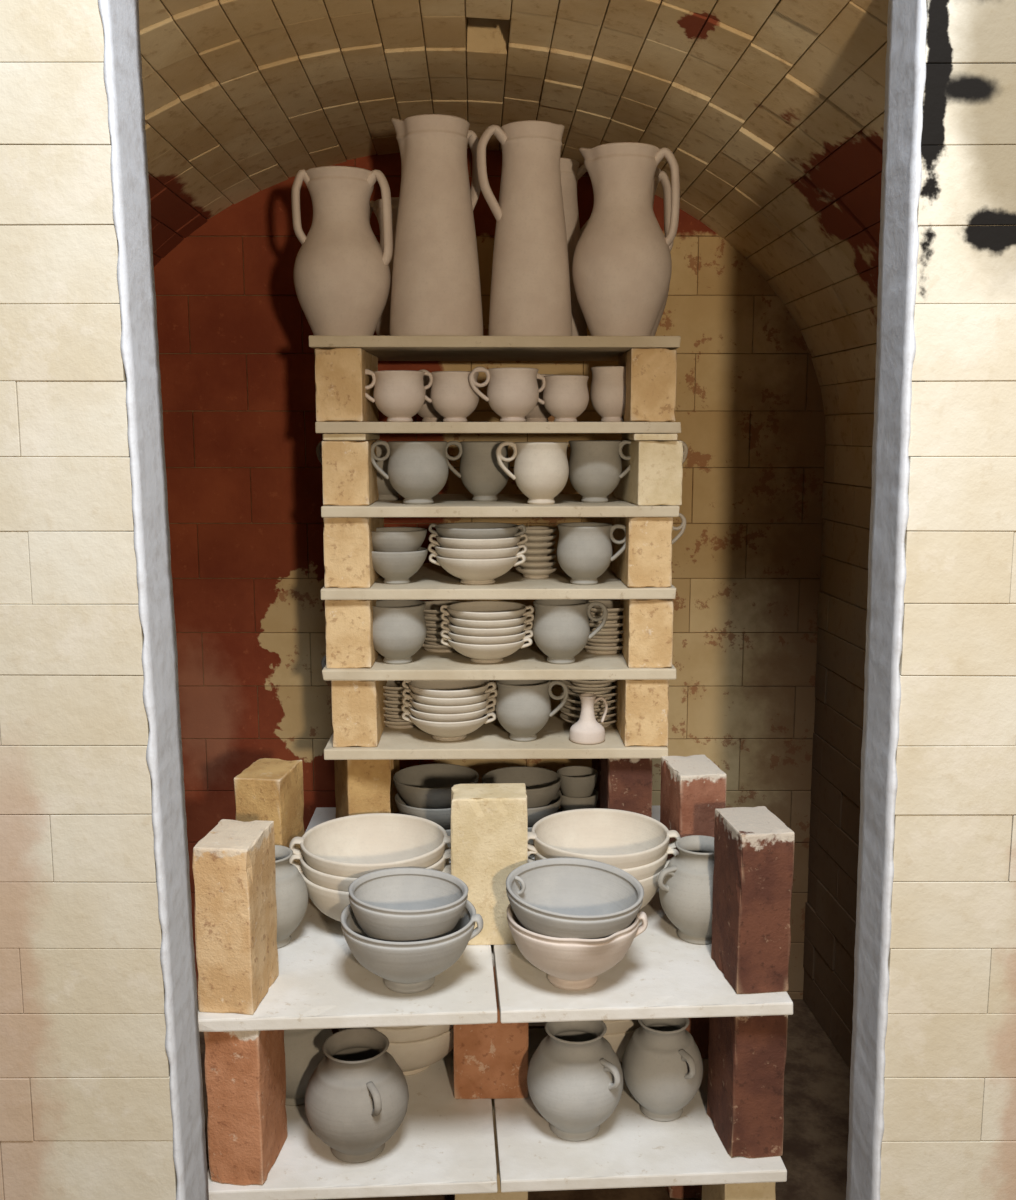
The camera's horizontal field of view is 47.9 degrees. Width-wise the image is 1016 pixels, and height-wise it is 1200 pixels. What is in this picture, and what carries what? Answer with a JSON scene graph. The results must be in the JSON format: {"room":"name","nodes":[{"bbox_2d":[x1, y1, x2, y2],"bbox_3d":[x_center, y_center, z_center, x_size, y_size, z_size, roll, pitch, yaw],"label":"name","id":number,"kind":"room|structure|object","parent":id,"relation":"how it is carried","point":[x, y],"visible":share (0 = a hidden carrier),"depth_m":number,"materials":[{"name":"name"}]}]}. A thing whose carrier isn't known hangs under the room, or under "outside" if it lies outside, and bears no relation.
{"room":"pottery kiln","nodes":[
{"label":"pottery kiln","id":0,"kind":"room"},
{"bbox_2d":[154,113,825,998],"bbox_3d":[-0.050,-0.110,2.460,2.300,2.213,0.102,0,8,0],"label":"wall","id":1,"kind":"structure","parent":0,"point":[237,360],"depth_m":2.40,"materials":[{"name":"paint"}]},
{"bbox_2d":[0,0,1015,1199],"bbox_3d":[-0.002,0.073,1.276,2.948,2.481,0.104,0,8,0],"label":"wall","id":2,"kind":"structure","parent":0,"point":[85,1103],"depth_m":1.23,"materials":[{"name":"brick"}]},
{"bbox_2d":[98,0,208,1199],"bbox_3d":[-0.388,0.281,1.307,0.030,2.060,0.108,0,8,0],"label":"trim","id":3,"kind":"structure","parent":2,"relation":"attached to","point":[139,345],"depth_m":1.25,"materials":[{"name":"paint"}]},
{"bbox_2d":[846,0,926,1199],"bbox_3d":[0.418,0.281,1.307,0.024,2.060,0.108,0,8,0],"label":"trim","id":4,"kind":"structure","parent":2,"relation":"attached to","point":[905,67],"depth_m":1.25,"materials":[{"name":"paint"}]},
{"bbox_2d":[139,0,888,445],"bbox_3d":[-0.082,-0.600,1.800,1.824,0.719,1.182,0,8,0],"label":"vault","id":5,"kind":"object","parent":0,"point":[770,113],"visible":0.61,"depth_m":1.79,"materials":[{"name":"brick"}]},
{"bbox_2d":[197,999,849,1199],"bbox_3d":[-0.050,1.090,2.046,1.800,0.240,1.113,0,8,0],"label":"floor","id":6,"kind":"structure","parent":0,"point":[816,1076],"depth_m":2.08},
{"bbox_2d":[455,1099,527,1199],"bbox_3d":[-0.027,0.889,1.805,0.114,0.228,0.076,0,8,-2],"label":"brick","id":7,"kind":"object","parent":6,"relation":"on","point":[499,1195],"visible":0.08,"depth_m":1.77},
{"bbox_2d":[665,1185,701,1198],"bbox_3d":[0.298,0.870,1.934,0.076,0.228,0.114,-1,8,-6],"label":"brick","id":8,"kind":"object","parent":6,"relation":"on","point":[687,1191],"visible":0.07,"depth_m":1.89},
{"bbox_2d":[702,1182,775,1199],"bbox_3d":[0.336,0.908,1.680,0.076,0.228,0.114,-1,8,-6],"label":"brick","id":9,"kind":"object","parent":6,"relation":"on","point":[740,1191],"visible":0.13,"depth_m":1.61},
{"bbox_2d":[494,1028,786,1191],"bbox_3d":[0.177,0.769,1.768,0.397,0.018,0.400,0,8,-3],"label":"shelf","id":10,"kind":"object","parent":9,"relation":"on","point":[630,1149],"visible":0.46,"depth_m":1.62,"materials":[{"name":"stone"}]},
{"bbox_2d":[527,1020,622,1140],"bbox_3d":[0.098,0.696,1.668,0.140,0.158,0.140,-1,9,-8],"label":"round pot","id":11,"kind":"object","parent":10,"relation":"on","point":[575,1075],"visible":0.98,"depth_m":1.62,"materials":[{"name":"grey ceramic"}]},
{"bbox_2d":[603,1028,637,1064],"bbox_3d":[0.150,0.700,1.858,0.180,0.093,0.180,-5,10,-32],"label":"serving bowl","id":12,"kind":"object","parent":10,"relation":"on","point":[618,1041],"visible":0.12,"depth_m":1.77,"materials":[{"name":"beige ceramic"}]},
{"bbox_2d":[603,1019,640,1033],"bbox_3d":[0.150,0.678,1.855,0.180,0.093,0.180,-5,10,-32],"label":"serving bowl","id":13,"kind":"object","parent":12,"relation":"on","point":[615,1026],"visible":0.09,"depth_m":1.77,"materials":[{"name":"beige ceramic"}]},
{"bbox_2d":[622,1018,702,1121],"bbox_3d":[0.231,0.695,1.708,0.120,0.147,0.125,0,8,0],"label":"round pot","id":14,"kind":"object","parent":10,"relation":"on","point":[662,1064],"visible":0.98,"depth_m":1.67,"materials":[{"name":"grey ceramic"}]},
{"bbox_2d":[685,1017,708,1058],"bbox_3d":[0.298,0.626,1.897,0.076,0.228,0.114,-1,8,-6],"label":"brick","id":15,"kind":"object","parent":10,"relation":"on","point":[698,1028],"visible":0.06,"depth_m":1.85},
{"bbox_2d":[707,1015,787,1157],"bbox_3d":[0.342,0.663,1.645,0.076,0.228,0.114,-1,9,-8],"label":"brick","id":16,"kind":"object","parent":10,"relation":"on","point":[747,1054],"visible":0.64,"depth_m":1.59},
{"bbox_2d":[493,888,792,1022],"bbox_3d":[0.177,0.525,1.732,0.397,0.018,0.400,0,8,-3],"label":"shelf","id":17,"kind":"object","parent":16,"relation":"on","point":[661,975],"visible":0.44,"depth_m":1.58,"materials":[{"name":"stone"}]},
{"bbox_2d":[507,904,647,990],"bbox_3d":[0.091,0.481,1.603,0.185,0.106,0.186,7,11,40],"label":"mixing bowl","id":18,"kind":"object","parent":17,"relation":"on","point":[571,964],"visible":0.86,"depth_m":1.53,"materials":[{"name":"ceramic"}]},
{"bbox_2d":[506,858,643,938],"bbox_3d":[0.093,0.439,1.594,0.192,0.100,0.192,8,11,42],"label":"mixing bowl","id":19,"kind":"object","parent":18,"relation":"on","point":[552,897],"visible":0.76,"depth_m":1.64,"materials":[{"name":"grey ceramic"}]},
{"bbox_2d":[639,863,667,908],"bbox_3d":[0.146,0.454,1.818,0.210,0.097,0.210,-8,11,-42],"label":"serving bowl","id":20,"kind":"object","parent":17,"relation":"on","point":[650,886],"visible":0.09,"depth_m":1.75,"materials":[{"name":"beige ceramic"}]},
{"bbox_2d":[528,843,678,880],"bbox_3d":[0.146,0.432,1.816,0.214,0.097,0.214,-8,12,-44],"label":"serving bowl","id":21,"kind":"object","parent":20,"relation":"on","point":[645,871],"visible":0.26,"depth_m":1.74,"materials":[{"name":"beige ceramic"}]},
{"bbox_2d":[528,808,680,868],"bbox_3d":[0.146,0.409,1.813,0.218,0.097,0.218,8,11,42],"label":"serving bowl","id":22,"kind":"object","parent":21,"relation":"on","point":[621,839],"visible":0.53,"depth_m":1.88,"materials":[{"name":"beige ceramic"}]},
{"bbox_2d":[657,835,714,944],"bbox_3d":[0.292,0.441,1.739,0.124,0.147,0.124,2,9,15],"label":"round pot","id":23,"kind":"object","parent":17,"relation":"on","point":[685,885],"visible":0.62,"depth_m":1.70,"materials":[{"name":"grey ceramic"}]},
{"bbox_2d":[660,755,726,858],"bbox_3d":[0.300,0.380,1.871,0.076,0.228,0.114,-1,9,-8],"label":"brick","id":24,"kind":"object","parent":17,"relation":"on","point":[693,787],"visible":0.52,"depth_m":1.81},
{"bbox_2d":[711,806,794,993],"bbox_3d":[0.342,0.419,1.609,0.076,0.228,0.114,-1,9,-8],"label":"brick","id":25,"kind":"object","parent":17,"relation":"on","point":[754,849],"visible":1,"depth_m":1.56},
{"bbox_3d":[-0.362,0.916,1.624,0.076,0.228,0.114,1,8,4],"label":"brick","id":26,"kind":"object","parent":6,"relation":"on","visible":0},
{"bbox_2d":[208,1048,497,1199],"bbox_3d":[-0.225,0.773,1.746,0.399,0.018,0.400,0,8,-3],"label":"shelf","id":27,"kind":"object","parent":26,"relation":"on","point":[443,1144],"visible":0.38,"depth_m":1.60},
{"bbox_2d":[204,1030,287,1185],"bbox_3d":[-0.362,0.672,1.588,0.076,0.228,0.114,1,8,6],"label":"brick","id":28,"kind":"object","parent":27,"relation":"on","point":[245,1071],"visible":0.81,"depth_m":1.54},
{"bbox_2d":[198,896,496,1031],"bbox_3d":[-0.225,0.529,1.709,0.399,0.018,0.400,0,8,-3],"label":"shelf","id":29,"kind":"object","parent":28,"relation":"on","point":[320,983],"visible":0.45,"depth_m":1.56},
{"bbox_2d":[193,819,278,1014],"bbox_3d":[-0.368,0.427,1.555,0.076,0.228,0.114,1,8,6],"label":"brick","id":30,"kind":"object","parent":29,"relation":"on","point":[234,871],"visible":1,"depth_m":1.51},
{"bbox_2d":[234,758,304,863],"bbox_3d":[-0.383,0.383,1.851,0.076,0.228,0.114,1,9,8],"label":"brick","id":31,"kind":"object","parent":29,"relation":"on","point":[269,789],"visible":0.52,"depth_m":1.79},
{"bbox_2d":[275,845,307,948],"bbox_3d":[-0.358,0.447,1.719,0.114,0.140,0.114,0,8,0],"label":"round pot","id":32,"kind":"object","parent":29,"relation":"on","point":[291,888],"visible":0.43,"depth_m":1.69,"materials":[{"name":"grey ceramic"}]},
{"bbox_2d":[299,859,450,921],"bbox_3d":[-0.209,0.458,1.802,0.234,0.095,0.234,-8,12,-44],"label":"serving bowl","id":33,"kind":"object","parent":29,"relation":"on","point":[330,902],"visible":0.17,"depth_m":1.71,"materials":[{"name":"beige ceramic"}]},
{"bbox_2d":[289,845,450,891],"bbox_3d":[-0.209,0.436,1.799,0.232,0.095,0.232,-8,11,-42],"label":"serving bowl","id":34,"kind":"object","parent":33,"relation":"on","point":[325,880],"visible":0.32,"depth_m":1.72,"materials":[{"name":"beige ceramic"}]},
{"bbox_2d":[289,813,450,877],"bbox_3d":[-0.209,0.414,1.795,0.229,0.095,0.229,8,11,42],"label":"serving bowl","id":35,"kind":"object","parent":34,"relation":"on","point":[353,846],"visible":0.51,"depth_m":1.86,"materials":[{"name":"beige ceramic"}]},
{"bbox_2d":[340,900,482,993],"bbox_3d":[-0.138,0.483,1.595,0.188,0.105,0.188,-5,10,-32],"label":"mixing bowl","id":36,"kind":"object","parent":29,"relation":"on","point":[405,967],"visible":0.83,"depth_m":1.53,"materials":[{"name":"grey ceramic"}]},
{"bbox_2d":[348,868,467,941],"bbox_3d":[-0.138,0.444,1.593,0.166,0.099,0.166,-2,9,-15],"label":"mixing bowl","id":37,"kind":"object","parent":36,"relation":"on","point":[394,904],"visible":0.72,"depth_m":1.61,"materials":[{"name":"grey ceramic"}]},
{"bbox_2d":[451,783,527,944],"bbox_3d":[-0.029,0.400,1.738,0.114,0.228,0.076,0,8,-2],"label":"brick","id":38,"kind":"object","parent":29,"relation":"on","point":[489,822],"visible":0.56,"depth_m":1.70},
{"bbox_2d":[284,1028,332,1105],"bbox_3d":[-0.325,0.686,1.750,0.120,0.152,0.120,0,8,0],"label":"brick","id":39,"kind":"object","parent":27,"relation":"on","point":[303,1047],"visible":0.23,"depth_m":1.70,"materials":[{"name":"beige ceramic"}]},
{"bbox_2d":[305,1028,408,1162],"bbox_3d":[-0.214,0.703,1.619,0.145,0.158,0.149,0,8,0],"label":"round pot","id":40,"kind":"object","parent":27,"relation":"on","point":[357,1095],"visible":1,"depth_m":1.57,"materials":[{"name":"grey ceramic"}]},
{"bbox_2d":[338,1028,452,1075],"bbox_3d":[-0.163,0.701,1.851,0.231,0.092,0.216,0,8,0],"label":"serving bowl","id":41,"kind":"object","parent":27,"relation":"on","point":[415,1057],"visible":0.26,"depth_m":1.76,"materials":[{"name":"beige ceramic"}]},
{"bbox_2d":[346,1025,452,1042],"bbox_3d":[-0.163,0.679,1.848,0.231,0.092,0.216,0,8,0],"label":"serving bowl","id":42,"kind":"object","parent":41,"relation":"on","point":[430,1031],"visible":0.11,"depth_m":1.74,"materials":[{"name":"beige ceramic"}]},
{"bbox_2d":[453,945,528,1098],"bbox_3d":[-0.027,0.645,1.769,0.114,0.228,0.076,0,8,-2],"label":"brick","id":43,"kind":"object","parent":27,"relation":"on","point":[491,1059],"visible":0.49,"depth_m":1.74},
{"bbox_2d":[803,445,871,1068],"bbox_3d":[0.748,0.364,1.938,0.102,1.229,1.183,-1,8,-4],"label":"wall","id":44,"kind":"structure","parent":0,"point":[830,908],"depth_m":2.32,"materials":[{"name":"brick"}]},
{"bbox_3d":[-0.255,0.838,2.147,0.076,0.228,0.114,0,8,0],"label":"brick","id":45,"kind":"object","parent":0,"visible":0},
{"bbox_2d":[529,1022,545,1025],"bbox_3d":[-0.020,0.707,2.193,0.740,0.018,0.400,0,8,-1],"label":"shelf","id":46,"kind":"object","parent":45,"relation":"on","point":[530,1023],"visible":0.02,"depth_m":2.00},
{"bbox_3d":[-0.255,0.594,2.110,0.076,0.229,0.114,0,8,0],"label":"brick","id":47,"kind":"object","parent":46,"relation":"on","visible":0},
{"bbox_2d":[305,806,659,862],"bbox_3d":[-0.020,0.462,2.156,0.740,0.018,0.400,0,8,-1],"label":"shelf","id":48,"kind":"object","parent":47,"relation":"on","point":[321,814],"visible":0.04,"depth_m":2.30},
{"bbox_2d":[334,759,390,817],"bbox_3d":[-0.255,0.362,2.010,0.076,0.224,0.114,-3,9,-20],"label":"brick","id":49,"kind":"object","parent":48,"relation":"on","point":[361,786],"visible":0.28,"depth_m":1.95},
{"bbox_2d":[390,759,399,813],"bbox_3d":[-0.255,0.329,2.232,0.076,0.224,0.114,0,8,0],"label":"brick","id":50,"kind":"object","parent":48,"relation":"on","point":[395,767],"visible":0.02,"depth_m":2.19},
{"bbox_2d":[393,764,478,860],"bbox_3d":[-0.128,0.390,2.064,0.158,0.152,0.153,0,8,0],"label":"bowls","id":51,"kind":"object","parent":48,"relation":"on","point":[424,790],"visible":0.38,"depth_m":2.02,"materials":[{"name":"ceramic"}]},
{"bbox_2d":[482,766,561,857],"bbox_3d":[0.025,0.392,2.082,0.147,0.143,0.144,0,8,0],"label":"bowls","id":52,"kind":"object","parent":48,"relation":"on","point":[542,785],"visible":0.27,"depth_m":2.10,"materials":[{"name":"ceramic"}]},
{"bbox_2d":[557,766,597,811],"bbox_3d":[0.128,0.387,2.111,0.076,0.145,0.076,7,11,38],"label":"bowls","id":53,"kind":"object","parent":48,"relation":"on","point":[577,790],"visible":0.55,"depth_m":2.08,"materials":[{"name":"ceramic"}]},
{"bbox_2d":[600,758,651,817],"bbox_3d":[0.205,0.363,2.000,0.076,0.224,0.114,0,8,-2],"label":"brick","id":54,"kind":"object","parent":48,"relation":"on","point":[625,783],"visible":0.25,"depth_m":1.94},
{"bbox_2d":[324,698,667,759],"bbox_3d":[-0.022,0.229,2.081,0.572,0.018,0.370,0,8,-1],"label":"shelf","id":55,"kind":"object","parent":54,"relation":"on","point":[490,740],"visible":0.43,"depth_m":1.90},
{"bbox_2d":[331,680,386,746],"bbox_3d":[-0.256,0.172,2.010,0.075,0.116,0.229,0,8,-1],"label":"brick","id":56,"kind":"object","parent":55,"relation":"on","point":[358,718],"visible":0.62,"depth_m":1.90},
{"bbox_2d":[383,680,415,728],"bbox_3d":[-0.190,0.184,2.049,0.106,0.080,0.104,0,8,0],"label":"plates","id":57,"kind":"object","parent":55,"relation":"on","point":[393,695],"visible":0.39,"depth_m":2.02,"materials":[{"name":"beige ceramic"}]},
{"bbox_2d":[401,680,497,740],"bbox_3d":[-0.100,0.186,1.964,0.142,0.100,0.139,-7,11,-37],"label":"bowls","id":58,"kind":"object","parent":55,"relation":"on","point":[447,710],"visible":0.98,"depth_m":1.92,"materials":[{"name":"beige ceramic"}]},
{"bbox_2d":[495,680,568,741],"bbox_3d":[0.032,0.187,1.948,0.095,0.104,0.112,-8,12,-44],"label":"coffee mug","id":59,"kind":"object","parent":55,"relation":"on","point":[523,707],"visible":0.96,"depth_m":1.92,"materials":[{"name":"grey ceramic"}]},
{"bbox_2d":[559,680,617,727],"bbox_3d":[0.149,0.178,2.048,0.115,0.092,0.114,5,10,28],"label":"plates","id":60,"kind":"object","parent":55,"relation":"on","point":[571,710],"visible":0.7,"depth_m":2.02,"materials":[{"name":"beige ceramic"}]},
{"bbox_2d":[569,693,607,743],"bbox_3d":[0.135,0.200,1.944,0.061,0.079,0.061,4,9,25],"label":"cruet","id":61,"kind":"object","parent":55,"relation":"on","point":[586,730],"visible":1,"depth_m":1.93,"materials":[{"name":"ceramic"}]},
{"bbox_2d":[614,680,668,746],"bbox_3d":[0.229,0.171,2.014,0.073,0.116,0.229,0,8,-1],"label":"brick","id":62,"kind":"object","parent":55,"relation":"on","point":[642,709],"visible":0.62,"depth_m":1.90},
{"bbox_2d":[322,633,675,680],"bbox_3d":[-0.017,0.096,2.062,0.583,0.018,0.370,0,8,-1],"label":"shelf","id":63,"kind":"object","parent":62,"relation":"on","point":[527,663],"visible":0.34,"depth_m":1.88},
{"bbox_2d":[325,600,378,667],"bbox_3d":[-0.262,0.039,1.990,0.075,0.116,0.229,0,8,0],"label":"brick","id":64,"kind":"object","parent":63,"relation":"on","point":[349,623],"visible":0.57,"depth_m":1.88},
{"bbox_2d":[321,563,675,599],"bbox_3d":[-0.017,-0.036,2.042,0.580,0.018,0.370,0,8,-1],"label":"shelf","id":65,"kind":"object","parent":64,"relation":"on","point":[431,581],"visible":0.52,"depth_m":1.86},
{"bbox_2d":[323,517,383,587],"bbox_3d":[-0.262,-0.093,1.970,0.075,0.116,0.229,0,8,0],"label":"brick","id":66,"kind":"object","parent":65,"relation":"on","point":[348,546],"visible":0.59,"depth_m":1.86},
{"bbox_2d":[321,494,679,516],"bbox_3d":[-0.015,-0.169,2.022,0.577,0.018,0.370,0,8,-1],"label":"shelf","id":67,"kind":"object","parent":66,"relation":"on","point":[444,505],"visible":0.66,"depth_m":1.84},
{"bbox_2d":[322,440,381,505],"bbox_3d":[-0.262,-0.220,1.951,0.075,0.104,0.229,0,8,0],"label":"brick","id":68,"kind":"object","parent":67,"relation":"on","point":[349,476],"visible":0.86,"depth_m":1.84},
{"bbox_2d":[322,433,379,439],"bbox_3d":[-0.262,-0.275,1.925,0.070,0.011,0.200,0,8,0],"label":"spacer","id":69,"kind":"object","parent":68,"relation":"on","point":[328,436],"visible":0.98,"depth_m":1.83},
{"bbox_2d":[315,422,680,432],"bbox_3d":[-0.018,-0.301,2.002,0.583,0.018,0.370,0,8,-1],"label":"shelf","id":70,"kind":"object","parent":69,"relation":"on","point":[320,427],"visible":0.99,"depth_m":1.82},
{"bbox_2d":[315,348,378,421],"bbox_3d":[-0.269,-0.358,1.931,0.075,0.116,0.229,0,8,0],"label":"brick","id":71,"kind":"object","parent":70,"relation":"on","point":[341,380],"visible":0.81,"depth_m":1.82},
{"bbox_2d":[309,335,680,360],"bbox_3d":[-0.023,-0.434,1.983,0.586,0.018,0.370,0,8,-1],"label":"shelf","id":72,"kind":"object","parent":71,"relation":"on","point":[385,348],"visible":0.73,"depth_m":1.81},
{"bbox_2d":[291,166,392,335],"bbox_3d":[-0.269,-0.564,1.873,0.164,0.271,0.158,0,8,0],"label":"vase","id":73,"kind":"object","parent":72,"relation":"on","point":[342,277],"visible":0.95,"depth_m":1.82,"materials":[{"name":"ceramic"}]},
{"bbox_2d":[369,197,398,335],"bbox_3d":[-0.190,-0.584,2.046,0.132,0.259,0.132,-7,11,-41],"label":"jug","id":74,"kind":"object","parent":72,"relation":"on","point":[383,326],"visible":0.23,"depth_m":2.01,"materials":[{"name":"ceramic"}]},
{"bbox_2d":[390,114,482,335],"bbox_3d":[-0.118,-0.604,1.867,0.154,0.352,0.154,0,8,3],"label":"pitcher","id":75,"kind":"object","parent":72,"relation":"on","point":[436,289],"visible":0.96,"depth_m":1.81,"materials":[{"name":"ceramic"}]},
{"bbox_2d":[477,120,571,335],"bbox_3d":[0.037,-0.596,1.868,0.139,0.336,0.139,4,9,25],"label":"pitcher","id":76,"kind":"object","parent":72,"relation":"on","point":[530,295],"visible":0.94,"depth_m":1.82,"materials":[{"name":"ceramic"}]},
{"bbox_2d":[560,157,588,335],"bbox_3d":[0.085,-0.616,2.036,0.138,0.327,0.124,-8,11,-41],"label":"pitcher","id":77,"kind":"object","parent":72,"relation":"on","point":[570,171],"visible":0.23,"depth_m":1.99,"materials":[{"name":"ceramic"}]},
{"bbox_2d":[572,142,679,335],"bbox_3d":[0.186,-0.580,1.865,0.162,0.305,0.162,-6,10,-35],"label":"jug","id":78,"kind":"object","parent":72,"relation":"on","point":[622,264],"visible":0.94,"depth_m":1.81,"materials":[{"name":"ceramic"}]},
{"bbox_2d":[651,167,672,335],"bbox_3d":[0.215,-0.611,2.042,0.148,0.314,0.148,6,10,35],"label":"jug","id":79,"kind":"object","parent":72,"relation":"on","point":[659,176],"visible":0.08,"depth_m":2.03,"materials":[{"name":"ceramic"}]},
{"bbox_2d":[365,369,424,421],"bbox_3d":[-0.187,-0.336,1.880,0.105,0.086,0.085,3,9,21],"label":"coffee mug","id":80,"kind":"object","parent":70,"relation":"on","point":[399,395],"visible":0.91,"depth_m":1.84,"materials":[{"name":"ceramic"}]},
{"bbox_2d":[417,375,443,421],"bbox_3d":[-0.139,-0.354,2.005,0.103,0.086,0.083,5,10,32],"label":"coffee mug","id":81,"kind":"object","parent":70,"relation":"on","point":[427,412],"visible":0.2,"depth_m":1.97,"materials":[{"name":"ceramic"}]},
{"bbox_2d":[419,370,478,421],"bbox_3d":[-0.096,-0.337,1.889,0.102,0.086,0.081,-8,11,-41],"label":"coffee mug","id":82,"kind":"object","parent":70,"relation":"on","point":[452,395],"visible":0.88,"depth_m":1.86,"materials":[{"name":"ceramic"}]},
{"bbox_2d":[469,366,538,421],"bbox_3d":[-0.001,-0.337,1.874,0.105,0.089,0.085,3,9,21],"label":"coffee mug","id":83,"kind":"object","parent":70,"relation":"on","point":[512,393],"visible":0.99,"depth_m":1.84,"materials":[{"name":"ceramic"}]},
{"bbox_2d":[525,374,553,421],"bbox_3d":[0.041,-0.354,2.005,0.103,0.086,0.083,5,10,32],"label":"coffee mug","id":84,"kind":"object","parent":70,"relation":"on","point":[539,413],"visible":0.27,"depth_m":1.98,"materials":[{"name":"ceramic"}]},
{"bbox_2d":[537,373,588,421],"bbox_3d":[0.088,-0.335,1.894,0.099,0.080,0.077,-7,11,-40],"label":"coffee mug","id":85,"kind":"object","parent":70,"relation":"on","point":[565,397],"visible":0.91,"depth_m":1.87,"materials":[{"name":"ceramic"}]},
{"bbox_2d":[590,366,625,421],"bbox_3d":[0.176,-0.346,1.930,0.075,0.092,0.075,0,8,0],"label":"coffee mug","id":86,"kind":"object","parent":70,"relation":"on","point":[608,384],"visible":0.77,"depth_m":1.90,"materials":[{"name":"ceramic"}]},
{"bbox_2d":[618,348,676,421],"bbox_3d":[0.232,-0.359,1.935,0.073,0.116,0.229,0,8,0],"label":"brick","id":87,"kind":"object","parent":70,"relation":"on","point":[651,373],"visible":0.84,"depth_m":1.82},
{"bbox_2d":[376,445,398,500],"bbox_3d":[-0.204,-0.226,2.002,0.108,0.101,0.089,-4,9,-24],"label":"coffee mug","id":88,"kind":"object","parent":67,"relation":"on","point":[386,492],"visible":0.2,"depth_m":1.96,"materials":[{"name":"grey ceramic"}]},
{"bbox_2d":[371,441,447,504],"bbox_3d":[-0.154,-0.211,1.889,0.101,0.104,0.116,8,12,43],"label":"coffee mug","id":89,"kind":"object","parent":67,"relation":"on","point":[417,470],"visible":1,"depth_m":1.86,"materials":[{"name":"grey ceramic"}]},
{"bbox_2d":[446,441,509,500],"bbox_3d":[-0.049,-0.223,1.977,0.106,0.103,0.087,3,9,21],"label":"coffee mug","id":90,"kind":"object","parent":67,"relation":"on","point":[481,473],"visible":0.91,"depth_m":1.94,"materials":[{"name":"grey ceramic"}]},
{"bbox_2d":[496,441,568,504],"bbox_3d":[0.047,-0.211,1.893,0.109,0.103,0.091,4,9,24],"label":"coffee mug","id":91,"kind":"object","parent":67,"relation":"on","point":[541,469],"visible":1,"depth_m":1.86,"materials":[{"name":"beige ceramic"}]},
{"bbox_2d":[568,440,630,502],"bbox_3d":[0.152,-0.217,1.927,0.091,0.105,0.109,-6,10,-33],"label":"coffee mug","id":92,"kind":"object","parent":67,"relation":"on","point":[595,466],"visible":0.93,"depth_m":1.90,"materials":[{"name":"grey ceramic"}]},
{"bbox_2d":[613,440,682,505],"bbox_3d":[0.236,-0.221,1.955,0.073,0.104,0.229,-1,8,-5],"label":"brick","id":93,"kind":"object","parent":67,"relation":"on","point":[654,477],"visible":0.84,"depth_m":1.84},
{"bbox_2d":[622,433,676,439],"bbox_3d":[0.236,-0.275,1.925,0.070,0.011,0.200,0,8,0],"label":"spacer","id":94,"kind":"object","parent":93,"relation":"on","point":[626,436],"visible":0.98,"depth_m":1.83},
{"bbox_2d":[372,527,427,583],"bbox_3d":[-0.188,-0.074,1.924,0.106,0.090,0.104,0,8,0],"label":"bowls","id":95,"kind":"object","parent":65,"relation":"on","point":[398,554],"visible":0.94,"depth_m":1.89,"materials":[{"name":"grey ceramic"}]},
{"bbox_2d":[428,522,527,584],"bbox_3d":[-0.051,-0.079,1.925,0.145,0.100,0.142,-7,11,-37],"label":"bowls","id":96,"kind":"object","parent":65,"relation":"on","point":[475,553],"visible":1,"depth_m":1.88,"materials":[{"name":"beige ceramic"}]},
{"bbox_2d":[515,526,556,578],"bbox_3d":[0.048,-0.083,2.000,0.077,0.086,0.075,-1,8,-4],"label":"bowls","id":97,"kind":"object","parent":65,"relation":"on","point":[539,563],"visible":0.81,"depth_m":1.97,"materials":[{"name":"beige ceramic"}]},
{"bbox_2d":[557,522,625,584],"bbox_3d":[0.134,-0.077,1.908,0.093,0.101,0.110,-7,11,-40],"label":"coffee mug","id":98,"kind":"object","parent":65,"relation":"on","point":[584,549],"visible":0.99,"depth_m":1.88,"materials":[{"name":"grey ceramic"}]},
{"bbox_2d":[611,517,672,587],"bbox_3d":[0.228,-0.094,1.974,0.073,0.116,0.229,0,8,-2],"label":"brick","id":99,"kind":"object","parent":65,"relation":"on","point":[646,560],"visible":0.74,"depth_m":1.86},
{"bbox_2d":[672,513,685,543],"bbox_3d":[0.271,-0.112,2.136,0.102,0.103,0.081,5,10,32],"label":"coffee mug","id":100,"kind":"object","parent":65,"relation":"on","point":[682,526],"visible":0.12,"depth_m":2.13,"materials":[{"name":"beige ceramic"}]},
{"bbox_2d":[372,600,426,664],"bbox_3d":[-0.187,0.055,1.934,0.099,0.101,0.099,0,8,-3],"label":"coffee mug","id":101,"kind":"object","parent":63,"relation":"on","point":[399,626],"visible":0.91,"depth_m":1.90,"materials":[{"name":"grey ceramic"}]},
{"bbox_2d":[422,600,463,652],"bbox_3d":[-0.116,0.049,2.049,0.118,0.080,0.116,-1,8,-4],"label":"plates","id":102,"kind":"object","parent":63,"relation":"on","point":[432,613],"visible":0.34,"depth_m":2.02,"materials":[{"name":"beige ceramic"}]},
{"bbox_2d":[440,601,534,663],"bbox_3d":[-0.035,0.056,1.945,0.136,0.096,0.136,-8,12,-43],"label":"bowls","id":103,"kind":"object","parent":63,"relation":"on","point":[485,632],"visible":1,"depth_m":1.90,"materials":[{"name":"beige ceramic"}]},
{"bbox_2d":[533,599,607,663],"bbox_3d":[0.096,0.054,1.928,0.097,0.105,0.113,-8,12,-44],"label":"coffee mug","id":104,"kind":"object","parent":63,"relation":"on","point":[561,627],"visible":0.99,"depth_m":1.90,"materials":[{"name":"grey ceramic"}]},
{"bbox_2d":[584,600,623,653],"bbox_3d":[0.170,0.049,2.029,0.104,0.085,0.104,0,8,0],"label":"plates","id":105,"kind":"object","parent":63,"relation":"on","point":[608,640],"visible":0.61,"depth_m":2.00,"materials":[{"name":"beige ceramic"}]},
{"bbox_2d":[618,599,673,667],"bbox_3d":[0.237,0.039,1.994,0.073,0.116,0.229,0,8,1],"label":"brick","id":106,"kind":"object","parent":63,"relation":"on","point":[647,628],"visible":0.65,"depth_m":1.88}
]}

